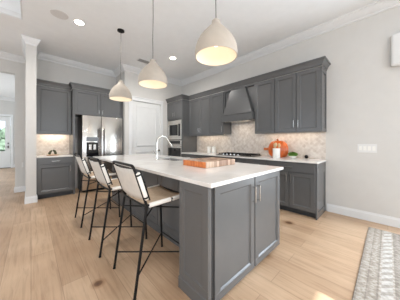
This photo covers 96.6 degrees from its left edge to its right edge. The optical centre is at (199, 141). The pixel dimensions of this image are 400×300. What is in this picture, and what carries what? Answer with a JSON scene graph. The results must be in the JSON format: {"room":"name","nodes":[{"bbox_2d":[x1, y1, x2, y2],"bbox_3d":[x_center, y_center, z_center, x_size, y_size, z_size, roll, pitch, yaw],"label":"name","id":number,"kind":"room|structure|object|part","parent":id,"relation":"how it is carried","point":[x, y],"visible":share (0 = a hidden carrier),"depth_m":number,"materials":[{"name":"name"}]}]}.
{"room":"kitchen","nodes":[
{"label":"kitchen","id":0,"kind":"room"},
{"bbox_2d":[0,100,14,164],"bbox_3d":[-10.231,-0.425,7.353,4.470,3.290,0.150,0,0,-43],"label":"wall","id":1,"kind":"structure","parent":0,"point":[6,107],"depth_m":8.44,"materials":[{"name":"paint"}]},
{"bbox_2d":[0,116,9,167],"bbox_3d":[-9.332,0.005,8.157,0.900,2.390,0.100,0,0,-43],"label":"door","id":2,"kind":"structure","parent":1,"relation":"in","point":[4,121],"depth_m":8.35,"materials":[{"name":"white paint"}]},
{"bbox_3d":[-9.357,-0.280,8.168,0.580,1.400,0.010,0,0,-43],"label":"glass pane","id":3,"kind":"part","parent":2,"relation":"part of","materials":[{"name":"white"}]},
{"bbox_2d":[0,114,12,167],"bbox_3d":[-9.298,-0.040,8.120,1.100,2.520,0.020,0,0,-43],"label":"trim","id":4,"kind":"structure","parent":1,"relation":"attached to","point":[8,115],"depth_m":8.45,"materials":[{"name":"white paint"}]},
{"bbox_2d":[0,59,25,186],"bbox_3d":[-5.990,-0.425,2.919,4.523,3.290,0.120,0,0,-43],"label":"wall","id":5,"kind":"structure","parent":0,"point":[18,69],"depth_m":4.34,"materials":[{"name":"paint"}]},
{"bbox_2d":[0,75,14,101],"bbox_3d":[-7.952,-2.002,5.276,3.720,0.135,6.000,0,0,-43],"label":"trim","id":6,"kind":"structure","parent":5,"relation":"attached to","point":[1,98],"depth_m":8.32,"materials":[{"name":"white paint"}]},
{"bbox_2d":[0,51,25,63],"bbox_3d":[-5.868,-2.002,2.877,4.403,0.135,0.110,0,0,-43],"label":"trim","id":7,"kind":"structure","parent":5,"relation":"attached to","point":[3,55],"depth_m":4.21,"materials":[{"name":"white paint"}]},
{"bbox_2d":[26,44,35,196],"bbox_3d":[-3.855,-0.425,4.069,0.157,3.290,1.390,0,0,-43],"label":"wall","id":8,"kind":"structure","parent":0,"point":[30,50],"depth_m":3.56,"materials":[{"name":"paint"}]},
{"bbox_2d":[14,186,37,203],"bbox_3d":[-3.923,1.153,3.993,1.449,0.135,0.219,0,0,38],"label":"baseboard","id":9,"kind":"structure","parent":8,"relation":"attached to","point":[32,199],"depth_m":3.61,"materials":[{"name":"white paint"}]},
{"bbox_2d":[21,34,40,61],"bbox_3d":[-3.793,-2.002,4.002,0.281,0.135,1.332,0,0,-43],"label":"trim","id":10,"kind":"structure","parent":8,"relation":"attached to","point":[28,40],"depth_m":3.59,"materials":[{"name":"white paint"}]},
{"bbox_2d":[36,59,115,188],"bbox_3d":[-3.164,-0.425,4.827,1.890,3.290,0.120,0,0,-43],"label":"wall","id":11,"kind":"structure","parent":0,"point":[45,70],"depth_m":4.66,"materials":[{"name":"paint"}]},
{"bbox_2d":[36,134,68,154],"bbox_3d":[-3.576,0.063,4.347,0.627,0.484,0.010,0,0,-43],"label":"tile backsplash","id":12,"kind":"structure","parent":11,"relation":"attached to","point":[45,143],"depth_m":4.32,"materials":[{"name":"beige tile"}]},
{"bbox_2d":[36,85,70,134],"bbox_3d":[-3.465,-0.718,4.230,0.625,1.075,0.331,0,0,-43],"label":"upper cabinet","id":13,"kind":"object","parent":11,"relation":"attached to","point":[53,105],"visible":0.99,"depth_m":4.09,"materials":[{"name":"grey paint"}]},
{"bbox_2d":[116,71,181,154],"bbox_3d":[-1.579,-0.425,5.772,1.950,3.290,0.690,0,0,-43],"label":"wall","id":14,"kind":"structure","parent":0,"point":[129,79],"depth_m":5.24,"materials":[{"name":"paint"}]},
{"bbox_2d":[133,101,159,154],"bbox_3d":[-1.576,0.021,5.306,0.889,2.377,0.110,0,0,-43],"label":"door","id":15,"kind":"structure","parent":14,"relation":"in","point":[146,116],"depth_m":5.29,"materials":[{"name":"white paint"}]},
{"bbox_3d":[-1.581,-0.035,5.311,0.635,2.030,0.016,0,0,-43],"label":"panel","id":16,"kind":"part","parent":15,"relation":"part of","materials":[{"name":"white paint"}]},
{"bbox_2d":[129,96,163,154],"bbox_3d":[-1.564,-0.033,5.287,1.115,2.505,0.034,0,0,-43],"label":"trim","id":17,"kind":"structure","parent":14,"relation":"attached to","point":[134,98],"depth_m":5.10,"materials":[{"name":"white paint"}]},
{"bbox_2d":[0,0,378,97],"bbox_3d":[-3.346,-2.370,3.166,8.700,0.600,16.000,0,0,-43],"label":"ceiling","id":18,"kind":"structure","parent":0,"point":[175,27],"depth_m":3.14,"materials":[{"name":"paint"}]},
{"bbox_2d":[0,0,22,19],"bbox_3d":[-2.750,-2.117,-0.079,3.900,0.086,4.870,0,0,-43],"label":"trim","id":19,"kind":"structure","parent":18,"relation":"attached to","point":[2,10],"depth_m":2.90,"materials":[{"name":"white paint"}]},
{"bbox_2d":[50,9,67,19],"bbox_3d":[-2.281,-2.067,2.892,0.236,0.006,0.236,0,0,-43],"label":"ceiling speaker","id":20,"kind":"object","parent":18,"relation":"attached to","point":[59,14],"visible":1,"depth_m":2.89},
{"bbox_2d":[73,19,85,25],"bbox_3d":[-2.087,-2.066,3.082,0.184,0.008,0.184,0,0,-43],"label":"recessed light","id":21,"kind":"object","parent":18,"relation":"in","point":[79,22],"visible":1,"depth_m":3.08,"materials":[{"name":"white paint"}]},
{"bbox_2d":[109,28,131,101],"bbox_3d":[-1.468,-1.431,3.307,0.394,1.278,0.394,0,0,-43],"label":"pendant light","id":22,"kind":"object","parent":18,"relation":"hanging from","point":[119,92],"visible":1,"depth_m":3.21,"materials":[{"name":"white ceramic"}]},
{"bbox_3d":[-1.468,-0.963,3.307,0.394,0.342,0.394,0,0,-43],"label":"lamp shade","id":23,"kind":"part","parent":22,"relation":"part of","materials":[{"name":"white ceramic"}]},
{"bbox_2d":[136,58,149,63],"bbox_3d":[-1.435,-2.064,4.565,0.340,0.011,0.190,0,0,-43],"label":"ceiling vent","id":24,"kind":"object","parent":18,"relation":"in","point":[138,59],"visible":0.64,"depth_m":4.54,"materials":[{"name":"grey metal"}]},
{"bbox_2d":[138,37,166,88],"bbox_3d":[-0.651,-1.431,2.468,0.394,1.278,0.394,0,0,-43],"label":"pendant light","id":25,"kind":"object","parent":18,"relation":"hanging from","point":[151,76],"visible":1,"depth_m":2.36,"materials":[{"name":"beige ceramic"}]},
{"bbox_3d":[-0.651,-0.963,2.468,0.394,0.342,0.394,0,0,-43],"label":"lamp shade","id":26,"kind":"part","parent":25,"relation":"part of","materials":[{"name":"beige ceramic"}]},
{"bbox_2d":[195,0,237,65],"bbox_3d":[0.150,-1.431,1.665,0.394,1.278,0.394,0,0,-43],"label":"pendant light","id":27,"kind":"object","parent":18,"relation":"hanging from","point":[216,46],"visible":1,"depth_m":1.59,"materials":[{"name":"white ceramic"}]},
{"bbox_2d":[0,168,399,299],"bbox_3d":[-3.346,1.270,3.166,8.700,0.100,16.000,0,0,-43],"label":"floor","id":28,"kind":"structure","parent":0,"point":[45,253],"depth_m":1.92,"materials":[{"name":"brown wood"}]},
{"bbox_2d":[36,157,72,198],"bbox_3d":[-3.368,0.778,4.127,0.625,0.883,0.615,0,0,-43],"label":"base cabinet","id":29,"kind":"object","parent":28,"relation":"on","point":[54,175],"visible":0.98,"depth_m":3.92,"materials":[{"name":"grey paint"}]},
{"bbox_2d":[36,154,72,157],"bbox_3d":[-3.373,0.321,4.132,0.627,0.030,0.599,0,0,-43],"label":"countertop","id":30,"kind":"structure","parent":29,"relation":"on","point":[59,155],"depth_m":4.04,"materials":[{"name":"white stone"}]},
{"bbox_3d":[-3.187,0.416,3.937,0.608,0.137,0.020,0,0,-43],"label":"drawer","id":31,"kind":"part","parent":29,"relation":"part of","materials":[{"name":"grey paint"}]},
{"bbox_2d":[69,88,122,193],"bbox_3d":[-2.729,-0.018,4.739,1.136,2.475,0.605,0,0,-43],"label":"tall cabinet","id":32,"kind":"object","parent":28,"relation":"on","point":[83,102],"visible":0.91,"depth_m":4.41,"materials":[{"name":"grey paint"}]},
{"bbox_3d":[-3.145,-0.018,4.383,0.043,2.475,0.549,0,0,-43],"label":"panel","id":33,"kind":"part","parent":32,"relation":"part of","materials":[{"name":"grey paint"}]},
{"bbox_2d":[36,78,110,93],"bbox_3d":[-2.834,-1.314,4.395,1.772,0.118,0.302,0,0,-43],"label":"crown molding","id":34,"kind":"structure","parent":32,"relation":"on","point":[70,85],"depth_m":4.20,"materials":[{"name":"grey paint"}]},
{"bbox_3d":[-2.746,-0.951,4.368,0.547,0.582,0.022,0,0,-43],"label":"door","id":35,"kind":"part","parent":32,"relation":"part of","materials":[{"name":"grey paint"}]},
{"bbox_3d":[-2.345,-0.951,4.748,0.542,0.582,0.022,0,0,-43],"label":"door","id":36,"kind":"part","parent":32,"relation":"part of","materials":[{"name":"grey paint"}]},
{"bbox_3d":[-2.331,-0.018,5.120,0.033,2.475,0.599,0,0,-43],"label":"panel","id":37,"kind":"part","parent":32,"relation":"part of","materials":[{"name":"grey paint"}]},
{"bbox_2d":[74,153,119,227],"bbox_3d":[-1.667,0.697,2.885,0.569,1.046,0.526,0,0,-43],"label":"bar stool","id":38,"kind":"object","parent":28,"relation":"on","point":[82,164],"visible":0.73,"depth_m":2.74,"materials":[{"name":"white fabric"}]},
{"bbox_3d":[-1.977,0.869,2.912,0.124,0.702,0.026,0,0,-43],"label":"leg","id":39,"kind":"part","parent":38,"relation":"part of","materials":[{"name":"black metal"}]},
{"bbox_3d":[-1.833,0.344,2.727,0.112,0.264,0.467,0,0,-43],"label":"backrest","id":40,"kind":"part","parent":38,"relation":"part of","materials":[{"name":"white fabric"}]},
{"bbox_3d":[-1.820,0.349,2.739,0.134,0.350,0.488,0,0,-43],"label":"frame","id":41,"kind":"part","parent":38,"relation":"part of","materials":[{"name":"black metal"}]},
{"bbox_3d":[-1.656,0.869,2.574,0.124,0.702,0.026,0,0,-43],"label":"leg","id":42,"kind":"part","parent":38,"relation":"part of","materials":[{"name":"black metal"}]},
{"bbox_3d":[-1.632,0.518,2.917,0.386,0.044,0.468,0,0,-43],"label":"seat","id":43,"kind":"part","parent":38,"relation":"part of","materials":[{"name":"beige fabric"}]},
{"bbox_3d":[-1.318,0.870,2.894,0.051,0.700,0.026,0,0,-43],"label":"leg","id":44,"kind":"part","parent":38,"relation":"part of","materials":[{"name":"black metal"}]},
{"bbox_2d":[78,115,121,191],"bbox_3d":[-2.641,0.279,4.742,0.926,1.842,0.683,0,0,-43],"label":"refrigerator","id":45,"kind":"object","parent":28,"relation":"on","point":[97,135],"visible":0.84,"depth_m":4.48,"materials":[{"name":"metal"}]},
{"bbox_3d":[-2.686,0.285,4.788,0.920,1.830,0.555,0,0,-43],"label":"casing","id":46,"kind":"part","parent":45,"relation":"part of","materials":[{"name":"metal"}]},
{"bbox_3d":[-2.660,0.259,4.385,0.407,1.802,0.055,0,0,-43],"label":"door","id":47,"kind":"part","parent":45,"relation":"part of","materials":[{"name":"silver metal"}]},
{"bbox_3d":[-2.322,0.259,4.706,0.512,1.802,0.055,0,0,-43],"label":"door","id":48,"kind":"part","parent":45,"relation":"part of","materials":[{"name":"silver metal"}]},
{"bbox_2d":[88,156,146,257],"bbox_3d":[-1.035,0.697,2.233,0.569,1.046,0.526,0,0,-43],"label":"bar stool","id":49,"kind":"object","parent":28,"relation":"on","point":[100,171],"visible":0.78,"depth_m":2.03,"materials":[{"name":"white fabric"}]},
{"bbox_3d":[-1.345,0.869,2.260,0.124,0.702,0.026,0,0,-43],"label":"leg","id":50,"kind":"part","parent":49,"relation":"part of","materials":[{"name":"black metal"}]},
{"bbox_3d":[-1.201,0.344,2.076,0.112,0.264,0.467,0,0,-43],"label":"backrest","id":51,"kind":"part","parent":49,"relation":"part of","materials":[{"name":"white fabric"}]},
{"bbox_3d":[-1.189,0.349,2.087,0.134,0.350,0.488,0,0,-43],"label":"frame","id":52,"kind":"part","parent":49,"relation":"part of","materials":[{"name":"black metal"}]},
{"bbox_3d":[-1.025,0.869,1.922,0.124,0.702,0.026,0,0,-43],"label":"leg","id":53,"kind":"part","parent":49,"relation":"part of","materials":[{"name":"black metal"}]},
{"bbox_3d":[-0.990,0.347,1.922,0.094,0.249,0.012,0,0,-43],"label":"rod","id":54,"kind":"part","parent":49,"relation":"part of","materials":[{"name":"black metal"}]},
{"bbox_3d":[-1.001,0.518,2.266,0.386,0.044,0.468,0,0,-43],"label":"seat","id":55,"kind":"part","parent":49,"relation":"part of","materials":[{"name":"beige fabric"}]},
{"bbox_3d":[-1.008,0.870,2.581,0.051,0.700,0.026,0,0,-43],"label":"leg","id":56,"kind":"part","parent":49,"relation":"part of","materials":[{"name":"black metal"}]},
{"bbox_3d":[-0.687,0.870,2.243,0.051,0.700,0.026,0,0,-43],"label":"leg","id":57,"kind":"part","parent":49,"relation":"part of","materials":[{"name":"black metal"}]},
{"bbox_2d":[112,160,178,299],"bbox_3d":[-0.481,0.697,1.726,0.569,1.046,0.526,0,0,-43],"label":"bar stool","id":58,"kind":"object","parent":28,"relation":"on","point":[132,183],"visible":0.94,"depth_m":1.57,"materials":[{"name":"white fabric"}]},
{"bbox_3d":[-0.791,0.869,1.753,0.124,0.702,0.026,0,0,-43],"label":"leg","id":59,"kind":"part","parent":58,"relation":"part of","materials":[{"name":"black metal"}]},
{"bbox_3d":[-0.647,0.344,1.568,0.112,0.264,0.467,0,0,-43],"label":"backrest","id":60,"kind":"part","parent":58,"relation":"part of","materials":[{"name":"white fabric"}]},
{"bbox_3d":[-0.634,0.349,1.580,0.134,0.350,0.488,0,0,-43],"label":"frame","id":61,"kind":"part","parent":58,"relation":"part of","materials":[{"name":"black metal"}]},
{"bbox_3d":[-0.470,0.869,1.415,0.124,0.702,0.026,0,0,-43],"label":"leg","id":62,"kind":"part","parent":58,"relation":"part of","materials":[{"name":"black metal"}]},
{"bbox_3d":[-0.435,0.347,1.415,0.094,0.249,0.012,0,0,-43],"label":"rod","id":63,"kind":"part","parent":58,"relation":"part of","materials":[{"name":"black metal"}]},
{"bbox_3d":[-0.448,0.519,1.756,0.428,0.040,0.485,0,0,-43],"label":"seat frame","id":64,"kind":"part","parent":58,"relation":"part of","materials":[{"name":"white fabric"}]},
{"bbox_3d":[-0.447,0.518,1.758,0.386,0.044,0.468,0,0,-43],"label":"seat","id":65,"kind":"part","parent":58,"relation":"part of","materials":[{"name":"beige fabric"}]},
{"bbox_3d":[-0.453,0.870,2.073,0.051,0.700,0.026,0,0,-43],"label":"leg","id":66,"kind":"part","parent":58,"relation":"part of","materials":[{"name":"black metal"}]},
{"bbox_2d":[167,99,196,156],"bbox_3d":[-0.594,-0.018,5.683,0.620,2.475,0.791,0,0,-43],"label":"tall cabinet","id":67,"kind":"object","parent":28,"relation":"on","point":[176,110],"visible":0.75,"depth_m":5.36,"materials":[{"name":"grey paint"}]},
{"bbox_3d":[-0.919,-0.980,5.640,0.022,0.520,0.378,0,0,-43],"label":"door","id":68,"kind":"part","parent":67,"relation":"part of","materials":[{"name":"grey paint"}]},
{"bbox_2d":[167,140,181,156],"bbox_3d":[-0.634,0.297,5.644,0.554,0.705,0.711,0,0,-43],"label":"wall oven","id":69,"kind":"object","parent":67,"relation":"in","point":[176,149],"visible":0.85,"depth_m":5.44,"materials":[{"name":"metal"}]},
{"bbox_2d":[168,119,181,139],"bbox_3d":[-0.613,-0.370,5.665,0.495,0.589,0.711,0,0,-43],"label":"microwave","id":70,"kind":"object","parent":67,"relation":"in","point":[174,127],"visible":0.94,"depth_m":5.49,"materials":[{"name":"silver metal"}]},
{"bbox_3d":[-0.780,-0.365,5.507,0.024,0.430,0.611,0,0,-43],"label":"door","id":71,"kind":"part","parent":70,"relation":"part of","materials":[{"name":"black glass"}]},
{"bbox_3d":[-0.654,-0.980,5.361,0.022,0.520,0.378,0,0,-43],"label":"door","id":72,"kind":"part","parent":67,"relation":"part of","materials":[{"name":"grey paint"}]},
{"bbox_2d":[166,56,330,102],"bbox_3d":[0.567,-1.314,4.403,4.279,0.118,0.404,0,0,42],"label":"crown molding","id":73,"kind":"structure","parent":67,"relation":"on","point":[323,61],"depth_m":3.62,"materials":[{"name":"grey paint"}]},
{"bbox_2d":[183,154,196,157],"bbox_3d":[-0.097,0.778,5.169,0.625,0.883,0.633,0,0,-43],"label":"base cabinet","id":74,"kind":"object","parent":28,"relation":"on","point":[184,155],"visible":0.08,"depth_m":4.94,"materials":[{"name":"grey paint"}]},
{"bbox_2d":[112,158,279,299],"bbox_3d":[-0.571,0.770,2.808,1.243,0.900,3.198,0,0,-43],"label":"kitchen island","id":75,"kind":"object","parent":28,"relation":"on","point":[223,232],"visible":0.63,"depth_m":1.48,"materials":[{"name":"grey paint"}]},
{"bbox_3d":[-1.538,0.723,3.441,0.018,0.795,0.930,0,0,-43],"label":"panel","id":76,"kind":"part","parent":75,"relation":"part of","materials":[{"name":"grey paint"}]},
{"bbox_3d":[-0.891,0.723,2.758,0.018,0.795,0.930,0,0,-43],"label":"panel","id":77,"kind":"part","parent":75,"relation":"part of","materials":[{"name":"grey paint"}]},
{"bbox_3d":[-0.895,1.170,2.759,0.022,0.100,2.805,0,0,-43],"label":"moulding","id":78,"kind":"part","parent":75,"relation":"part of","materials":[{"name":"grey paint"}]},
{"bbox_3d":[-0.246,0.723,2.078,0.018,0.795,0.925,0,0,-43],"label":"panel","id":79,"kind":"part","parent":75,"relation":"part of","materials":[{"name":"grey paint"}]},
{"bbox_2d":[93,154,282,187],"bbox_3d":[-0.591,0.305,2.829,1.235,0.030,3.242,0,0,-43],"label":"island countertop","id":80,"kind":"structure","parent":75,"relation":"on","point":[212,177],"depth_m":1.88,"materials":[{"name":"white stone"}]},
{"bbox_2d":[153,136,172,159],"bbox_3d":[-0.612,0.092,2.970,0.348,0.397,0.089,0,0,-43],"label":"faucet","id":81,"kind":"object","parent":80,"relation":"on","point":[171,145],"visible":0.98,"depth_m":2.87,"materials":[{"name":"silver metal"}]},
{"bbox_3d":[-0.608,0.032,2.951,0.252,0.277,0.025,0,0,-43],"label":"spout","id":82,"kind":"part","parent":81,"relation":"part of","materials":[{"name":"silver metal"}]},
{"bbox_2d":[183,157,234,167],"bbox_3d":[0.123,0.255,2.280,0.544,0.070,0.400,0,0,-43],"label":"cutting board","id":83,"kind":"object","parent":80,"relation":"on","point":[209,162],"visible":0.94,"depth_m":2.12,"materials":[{"name":"orange wood"}]},
{"bbox_3d":[-0.058,1.170,1.381,0.024,0.100,0.347,0,0,-43],"label":"moulding","id":84,"kind":"part","parent":75,"relation":"part of","materials":[{"name":"grey paint"}]},
{"bbox_3d":[-0.053,0.722,1.380,0.018,0.797,0.335,0,0,-43],"label":"panel","id":85,"kind":"part","parent":75,"relation":"part of","materials":[{"name":"grey paint"}]},
{"bbox_3d":[0.055,0.771,1.293,0.018,0.897,0.065,0,0,-43],"label":"corner post","id":86,"kind":"part","parent":75,"relation":"part of","materials":[{"name":"grey paint"}]},
{"bbox_3d":[0.304,0.756,1.497,0.558,0.858,0.022,0,0,-43],"label":"door","id":87,"kind":"part","parent":75,"relation":"part of","materials":[{"name":"grey paint"}]},
{"bbox_3d":[0.560,0.485,1.702,0.010,0.150,0.036,0,0,-43],"label":"handle","id":88,"kind":"part","parent":75,"relation":"part of","materials":[{"name":"silver metal"}]},
{"bbox_3d":[0.719,0.756,1.890,0.552,0.858,0.022,0,0,-43],"label":"door","id":89,"kind":"part","parent":75,"relation":"part of","materials":[{"name":"grey paint"}]},
{"bbox_2d":[197,155,214,157],"bbox_3d":[0.342,0.778,4.707,0.625,0.883,0.638,0,0,-43],"label":"base cabinet","id":90,"kind":"object","parent":28,"relation":"on","point":[198,156],"visible":0.02,"depth_m":4.58,"materials":[{"name":"grey paint"}]},
{"bbox_2d":[215,156,246,162],"bbox_3d":[0.858,0.778,4.162,0.625,0.883,0.858,0,0,-43],"label":"base cabinet","id":91,"kind":"object","parent":28,"relation":"on","point":[240,160],"visible":0.02,"depth_m":3.80,"materials":[{"name":"grey paint"}]},
{"bbox_2d":[247,159,266,164],"bbox_3d":[1.302,0.778,3.694,0.625,0.883,0.428,0,0,-43],"label":"base cabinet","id":92,"kind":"object","parent":28,"relation":"on","point":[250,161],"visible":0.2,"depth_m":3.49,"materials":[{"name":"grey paint"}]},
{"bbox_2d":[267,160,325,219],"bbox_3d":[1.729,0.778,3.244,0.625,0.883,0.809,0,0,-43],"label":"base cabinet","id":93,"kind":"object","parent":28,"relation":"on","point":[302,185],"visible":0.76,"depth_m":2.96,"materials":[{"name":"grey paint"}]},
{"bbox_2d":[181,152,326,163],"bbox_3d":[0.852,0.321,4.166,0.629,0.030,3.403,0,0,-43],"label":"countertop","id":94,"kind":"structure","parent":93,"relation":"on","point":[286,159],"depth_m":3.31,"materials":[{"name":"white stone"}]},
{"bbox_2d":[216,152,260,156],"bbox_3d":[0.877,0.283,4.118,0.500,0.045,0.900,0,0,-43],"label":"cooktop","id":95,"kind":"object","parent":94,"relation":"in","point":[222,153],"visible":1,"depth_m":3.98,"materials":[{"name":"metal"}]},
{"bbox_2d":[273,148,279,157],"bbox_3d":[1.467,0.214,3.423,0.132,0.183,0.132,0,0,-43],"label":"utensil crock","id":96,"kind":"object","parent":94,"relation":"on","point":[276,151],"visible":0.91,"depth_m":3.37,"materials":[{"name":"white ceramic"}]},
{"bbox_2d":[268,139,288,156],"bbox_3d":[1.585,0.120,3.625,0.210,0.371,0.412,0,0,-43],"label":"cutting board","id":97,"kind":"object","parent":94,"relation":"on","point":[284,150],"visible":0.77,"depth_m":3.51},
{"bbox_2d":[288,152,297,157],"bbox_3d":[1.758,0.243,3.378,0.196,0.124,0.187,0,0,-43],"label":"potted plant","id":98,"kind":"object","parent":94,"relation":"on","point":[291,154],"visible":0.97,"depth_m":3.33,"materials":[{"name":"green plant"}]},
{"bbox_3d":[1.394,0.815,3.208,0.022,0.600,0.394,0,0,-43],"label":"door","id":99,"kind":"part","parent":93,"relation":"part of","materials":[{"name":"grey paint"}]},
{"bbox_3d":[1.528,0.426,3.068,0.020,0.157,0.782,0,0,-43],"label":"drawer","id":100,"kind":"part","parent":93,"relation":"part of","materials":[{"name":"grey paint"}]},
{"bbox_3d":[1.666,0.815,2.922,0.022,0.600,0.380,0,0,-43],"label":"door","id":101,"kind":"part","parent":93,"relation":"part of","materials":[{"name":"grey paint"}]},
{"bbox_3d":[2.022,0.778,2.979,0.564,0.883,0.020,0,0,-43],"label":"panel","id":102,"kind":"part","parent":93,"relation":"part of","materials":[{"name":"grey paint"}]},
{"bbox_2d":[352,227,399,299],"bbox_3d":[1.969,1.213,0.820,3.000,0.012,1.900,0,0,-43],"label":"area rug","id":103,"kind":"object","parent":28,"relation":"on","point":[378,278],"visible":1,"depth_m":1.70,"materials":[{"name":"white fabric"}]},
{"bbox_2d":[182,6,399,217],"bbox_3d":[2.234,-0.425,3.276,0.150,3.290,8.480,0,0,-43],"label":"wall","id":104,"kind":"structure","parent":0,"point":[363,87],"depth_m":2.87,"materials":[{"name":"paint"}]},
{"bbox_2d":[189,95,209,135],"bbox_3d":[0.074,-0.715,5.171,0.375,1.080,0.868,0,0,-43],"label":"upper cabinet","id":105,"kind":"object","parent":104,"relation":"attached to","point":[199,108],"visible":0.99,"depth_m":5.04,"materials":[{"name":"grey paint"}]},
{"bbox_3d":[-0.163,-0.712,5.213,0.022,1.062,0.472,0,0,-43],"label":"door","id":106,"kind":"part","parent":105,"relation":"part of","materials":[{"name":"grey paint"}]},
{"bbox_3d":[0.136,-0.712,4.898,0.022,1.062,0.380,0,0,-43],"label":"door","id":107,"kind":"part","parent":105,"relation":"part of","materials":[{"name":"grey paint"}]},
{"bbox_2d":[36,0,399,85],"bbox_3d":[0.575,-2.002,2.213,3.720,0.135,8.820,0,0,-43],"label":"trim","id":108,"kind":"structure","parent":104,"relation":"attached to","point":[377,7],"depth_m":3.84,"materials":[{"name":"white paint"}]},
{"bbox_2d":[210,92,231,134],"bbox_3d":[0.532,-0.715,4.688,0.375,1.080,0.457,0,0,-43],"label":"upper cabinet","id":109,"kind":"object","parent":104,"relation":"attached to","point":[217,127],"visible":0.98,"depth_m":4.57,"materials":[{"name":"grey paint"}]},
{"bbox_3d":[0.428,-0.712,4.590,0.022,1.062,0.449,0,0,-43],"label":"door","id":110,"kind":"part","parent":109,"relation":"part of","materials":[{"name":"grey paint"}]},
{"bbox_2d":[221,84,254,123],"bbox_3d":[0.955,-0.863,4.188,0.429,0.785,0.849,0,0,-43],"label":"range hood","id":111,"kind":"object","parent":104,"relation":"attached to","point":[239,103],"visible":0.86,"depth_m":4.03,"materials":[{"name":"grey paint"}]},
{"bbox_3d":[0.894,-0.877,4.129,0.050,0.755,0.849,0,0,-43],"label":"frame","id":112,"kind":"part","parent":111,"relation":"part of","materials":[{"name":"grey paint"}]},
{"bbox_2d":[197,122,325,158],"bbox_3d":[1.069,-0.087,4.388,0.010,0.785,3.378,0,0,-43],"label":"tile backsplash","id":113,"kind":"structure","parent":104,"relation":"attached to","point":[243,138],"depth_m":4.11,"materials":[{"name":"beige tile"}]},
{"bbox_2d":[255,78,274,133],"bbox_3d":[1.435,-0.715,3.761,0.341,1.080,0.426,0,0,-43],"label":"upper cabinet","id":114,"kind":"object","parent":104,"relation":"attached to","point":[264,90],"visible":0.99,"depth_m":3.64,"materials":[{"name":"grey paint"}]},
{"bbox_2d":[275,66,326,132],"bbox_3d":[1.838,-0.715,3.310,0.375,1.080,0.779,0,0,-43],"label":"upper cabinet","id":115,"kind":"object","parent":104,"relation":"attached to","point":[300,97],"visible":1,"depth_m":3.15,"materials":[{"name":"grey paint"}]},
{"bbox_3d":[1.602,-0.712,3.353,0.022,1.062,0.384,0,0,-43],"label":"door","id":116,"kind":"part","parent":115,"relation":"part of","materials":[{"name":"grey paint"}]},
{"bbox_3d":[1.867,-0.712,3.073,0.022,1.062,0.370,0,0,-43],"label":"door","id":117,"kind":"part","parent":115,"relation":"part of","materials":[{"name":"grey paint"}]},
{"bbox_3d":[2.123,-0.715,3.050,0.319,1.080,0.009,0,0,-43],"label":"panel","id":118,"kind":"part","parent":115,"relation":"part of","materials":[{"name":"grey paint"}]},
{"bbox_2d":[327,203,399,227],"bbox_3d":[3.598,1.153,1.716,0.016,0.135,3.940,0,0,-43],"label":"baseboard","id":119,"kind":"structure","parent":104,"relation":"attached to","point":[373,217],"depth_m":2.78,"materials":[{"name":"white paint"}]},
{"bbox_2d":[357,144,376,152],"bbox_3d":[2.597,0.101,2.776,0.010,0.127,0.216,0,0,-43],"label":"light switch","id":120,"kind":"object","parent":104,"relation":"attached to","point":[366,148],"visible":1,"depth_m":2.77,"materials":[{"name":"white plastic"}]},
{"bbox_2d":[391,33,399,66],"bbox_3d":[3.642,-1.298,1.609,0.100,0.455,2.623,0,0,-43],"label":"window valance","id":121,"kind":"object","parent":104,"relation":"attached to","point":[395,39],"visible":1,"depth_m":2.49,"materials":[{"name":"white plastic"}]}
]}

